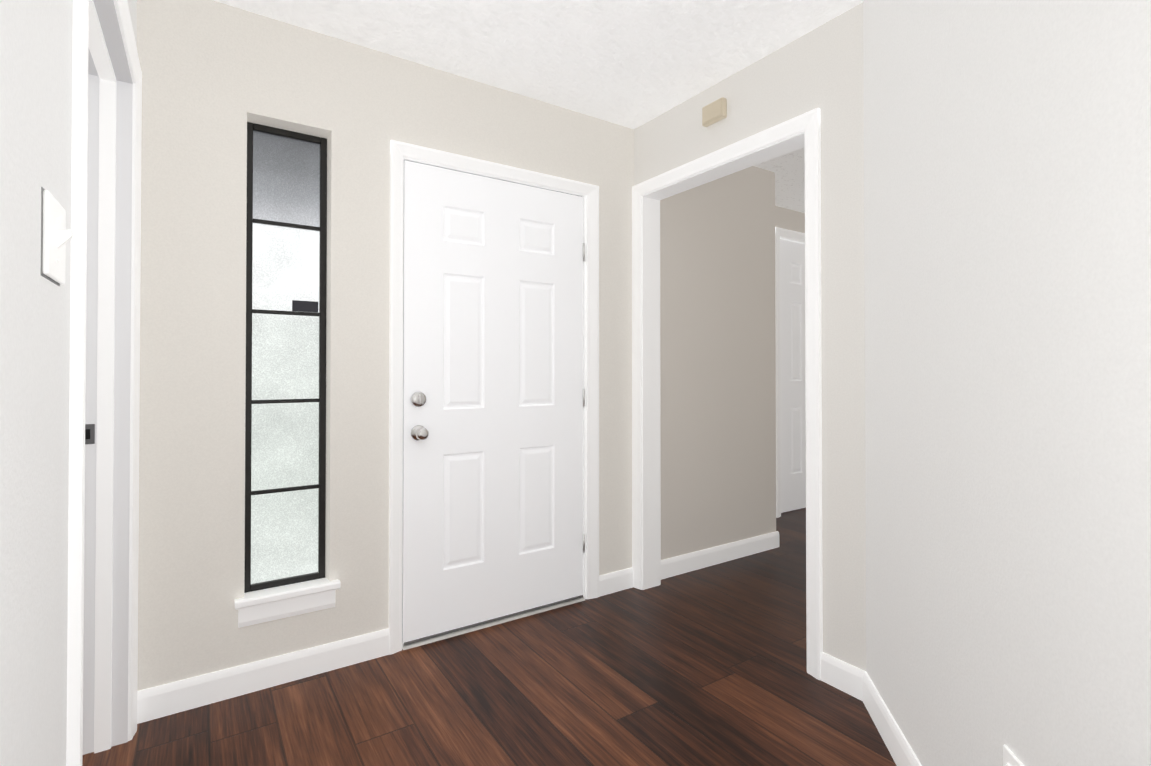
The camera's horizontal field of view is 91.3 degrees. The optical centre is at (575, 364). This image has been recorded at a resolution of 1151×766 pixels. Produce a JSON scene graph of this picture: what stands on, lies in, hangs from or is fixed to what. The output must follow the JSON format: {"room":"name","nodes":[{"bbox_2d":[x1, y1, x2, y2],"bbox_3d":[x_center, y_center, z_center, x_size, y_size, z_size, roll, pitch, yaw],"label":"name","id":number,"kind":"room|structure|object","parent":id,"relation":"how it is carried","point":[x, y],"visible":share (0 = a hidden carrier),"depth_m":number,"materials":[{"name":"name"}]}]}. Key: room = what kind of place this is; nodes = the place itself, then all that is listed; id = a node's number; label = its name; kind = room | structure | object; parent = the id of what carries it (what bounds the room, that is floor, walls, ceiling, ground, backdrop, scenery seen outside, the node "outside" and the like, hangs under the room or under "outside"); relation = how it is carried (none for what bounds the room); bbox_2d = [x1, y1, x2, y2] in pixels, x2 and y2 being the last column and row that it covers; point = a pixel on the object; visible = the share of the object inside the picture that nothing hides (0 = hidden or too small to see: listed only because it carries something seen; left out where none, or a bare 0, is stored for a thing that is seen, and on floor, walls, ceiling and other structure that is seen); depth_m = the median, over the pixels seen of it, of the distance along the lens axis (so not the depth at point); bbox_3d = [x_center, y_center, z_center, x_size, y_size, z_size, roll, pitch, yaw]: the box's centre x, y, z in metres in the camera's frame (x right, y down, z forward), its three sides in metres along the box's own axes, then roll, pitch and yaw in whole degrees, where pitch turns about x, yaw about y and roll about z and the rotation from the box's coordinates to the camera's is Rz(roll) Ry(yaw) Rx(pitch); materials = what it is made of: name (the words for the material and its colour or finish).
{"room":"entryway","nodes":[
{"label":"entryway","id":0,"kind":"room"},
{"bbox_2d":[0,0,136,765],"bbox_3d":[-0.499,-0.071,0.317,0.120,2.440,3.580,0,-1,-34],"label":"wall","id":1,"kind":"structure","parent":0,"point":[36,44],"depth_m":0.73,"materials":[{"name":"beige paint"}]},
{"bbox_2d":[41,187,72,285],"bbox_3d":[-0.746,-0.181,0.818,0.024,0.120,0.120,0,-1,-34],"label":"switch plate","id":2,"kind":"object","parent":1,"relation":"attached to","point":[56,235],"visible":0.98,"depth_m":0.79,"materials":[{"name":"white plastic"}]},
{"bbox_2d":[66,0,141,765],"bbox_3d":[-1.179,0.106,1.335,0.157,2.107,1.044,0,-1,-34],"label":"trim","id":3,"kind":"structure","parent":1,"relation":"attached to","point":[102,638],"depth_m":1.70,"materials":[{"name":"white wood"}]},
{"bbox_2d":[136,0,775,690],"bbox_3d":[-0.761,-0.050,2.449,4.790,2.440,0.260,0,-1,-34],"label":"wall","id":4,"kind":"structure","parent":0,"point":[216,76],"depth_m":2.21,"materials":[{"name":"beige paint"}]},
{"bbox_2d":[137,628,388,723],"bbox_3d":[-1.096,1.116,2.051,0.823,0.100,0.014,0,-1,-34],"label":"baseboard","id":5,"kind":"structure","parent":4,"relation":"attached to","point":[156,702],"depth_m":2.01,"materials":[{"name":"white wood"}]},
{"bbox_2d":[244,122,326,592],"bbox_3d":[-1.120,-0.031,2.180,0.281,1.750,0.040,0,-1,-34],"label":"sidelight window","id":6,"kind":"structure","parent":4,"relation":"in","point":[285,398],"depth_m":2.17,"materials":[{"name":"white glass"}]},
{"bbox_2d":[235,578,339,627],"bbox_3d":[-1.073,0.875,2.101,0.343,0.106,0.133,0,-1,-34],"label":"window sill","id":7,"kind":"structure","parent":4,"relation":"attached to","point":[268,604],"depth_m":2.06,"materials":[{"name":"white wood"}]},
{"bbox_2d":[402,597,584,649],"bbox_3d":[-0.403,1.166,2.669,0.908,0.012,0.272,0,-1,-34],"label":"threshold","id":8,"kind":"object","parent":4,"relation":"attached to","point":[457,633],"depth_m":2.52,"materials":[{"name":"silver metal"}]},
{"bbox_2d":[403,160,584,644],"bbox_3d":[-0.326,0.154,2.569,0.907,2.006,0.114,0,-1,-34],"label":"front door","id":9,"kind":"structure","parent":4,"relation":"in","point":[493,397],"depth_m":2.54,"materials":[{"name":"white wood"}]},
{"bbox_2d":[389,140,598,654],"bbox_3d":[-0.391,0.130,2.683,1.044,2.085,0.278,0,-1,-34],"label":"door frame","id":10,"kind":"structure","parent":4,"relation":"attached to","point":[400,152],"depth_m":2.48,"materials":[{"name":"white wood"}]},
{"bbox_2d":[661,531,778,579],"bbox_3d":[0.869,1.128,3.360,1.084,0.100,0.014,0,-1,-34],"label":"baseboard","id":11,"kind":"structure","parent":4,"relation":"attached to","point":[689,562],"depth_m":3.33,"materials":[{"name":"white wood"}]},
{"bbox_2d":[82,508,896,765],"bbox_3d":[0.913,1.213,1.738,7.000,0.100,5.200,0,-1,-34],"label":"floor","id":12,"kind":"structure","parent":0,"point":[706,666],"depth_m":1.96,"materials":[{"name":"brown wood"}]},
{"bbox_2d":[214,0,863,212],"bbox_3d":[0.913,-1.327,1.762,7.000,0.100,5.200,0,-1,-34],"label":"ceiling","id":13,"kind":"structure","parent":0,"point":[632,64],"depth_m":2.20,"materials":[{"name":"white paint"}]},
{"bbox_2d":[634,2,865,670],"bbox_3d":[0.712,-0.050,2.520,0.120,2.440,1.255,0,-1,-34],"label":"wall","id":14,"kind":"structure","parent":0,"point":[821,67],"depth_m":2.06,"materials":[{"name":"beige paint"}]},
{"bbox_2d":[702,97,726,126],"bbox_3d":[0.622,-1.135,2.528,0.034,0.086,0.124,0,-1,-34],"label":"door chime","id":15,"kind":"object","parent":14,"relation":"attached to","point":[714,112],"visible":1,"depth_m":2.51,"materials":[{"name":"beige plastic"}]},
{"bbox_2d":[632,108,822,679],"bbox_3d":[0.667,0.107,2.586,0.157,2.127,1.087,0,-1,-34],"label":"trim","id":16,"kind":"structure","parent":14,"relation":"attached to","point":[795,133],"depth_m":2.67,"materials":[{"name":"white wood"}]},
{"bbox_2d":[775,206,804,232],"bbox_3d":[1.805,-0.029,4.640,2.150,2.440,0.120,0,-1,-34],"label":"wall","id":17,"kind":"structure","parent":0,"point":[789,219],"depth_m":4.52,"materials":[{"name":"grey paint"}]},
{"bbox_2d":[775,227,804,517],"bbox_3d":[1.931,0.058,4.712,0.964,2.267,0.138,0,-1,-34],"label":"door frame","id":18,"kind":"structure","parent":17,"relation":"attached to","point":[789,235],"depth_m":4.40,"materials":[{"name":"white wood"}]},
{"bbox_2d":[780,239,805,512],"bbox_3d":[1.951,0.086,4.681,0.814,2.185,0.101,0,-1,-34],"label":"hall door","id":19,"kind":"structure","parent":17,"relation":"in","point":[793,385],"depth_m":4.58,"materials":[{"name":"white wood"}]},
{"bbox_2d":[863,0,1150,765],"bbox_3d":[0.760,-0.070,0.414,0.120,2.440,3.260,0,-1,11],"label":"wall","id":20,"kind":"structure","parent":0,"point":[1007,214],"depth_m":1.08,"materials":[{"name":"beige paint"}]},
{"bbox_2d":[820,652,921,765],"bbox_3d":[0.704,1.102,0.536,2.082,0.100,2.364,0,-1,-34],"label":"baseboard","id":21,"kind":"structure","parent":20,"relation":"attached to","point":[841,675],"depth_m":1.87,"materials":[{"name":"white wood"}]},
{"bbox_2d":[1003,745,1022,765],"bbox_3d":[0.826,0.794,1.061,0.009,0.115,0.070,0,-1,11],"label":"electrical outlet plate","id":22,"kind":"object","parent":20,"relation":"attached to","point":[1010,758],"visible":1,"depth_m":1.07,"materials":[{"name":"white plastic"}]}
]}

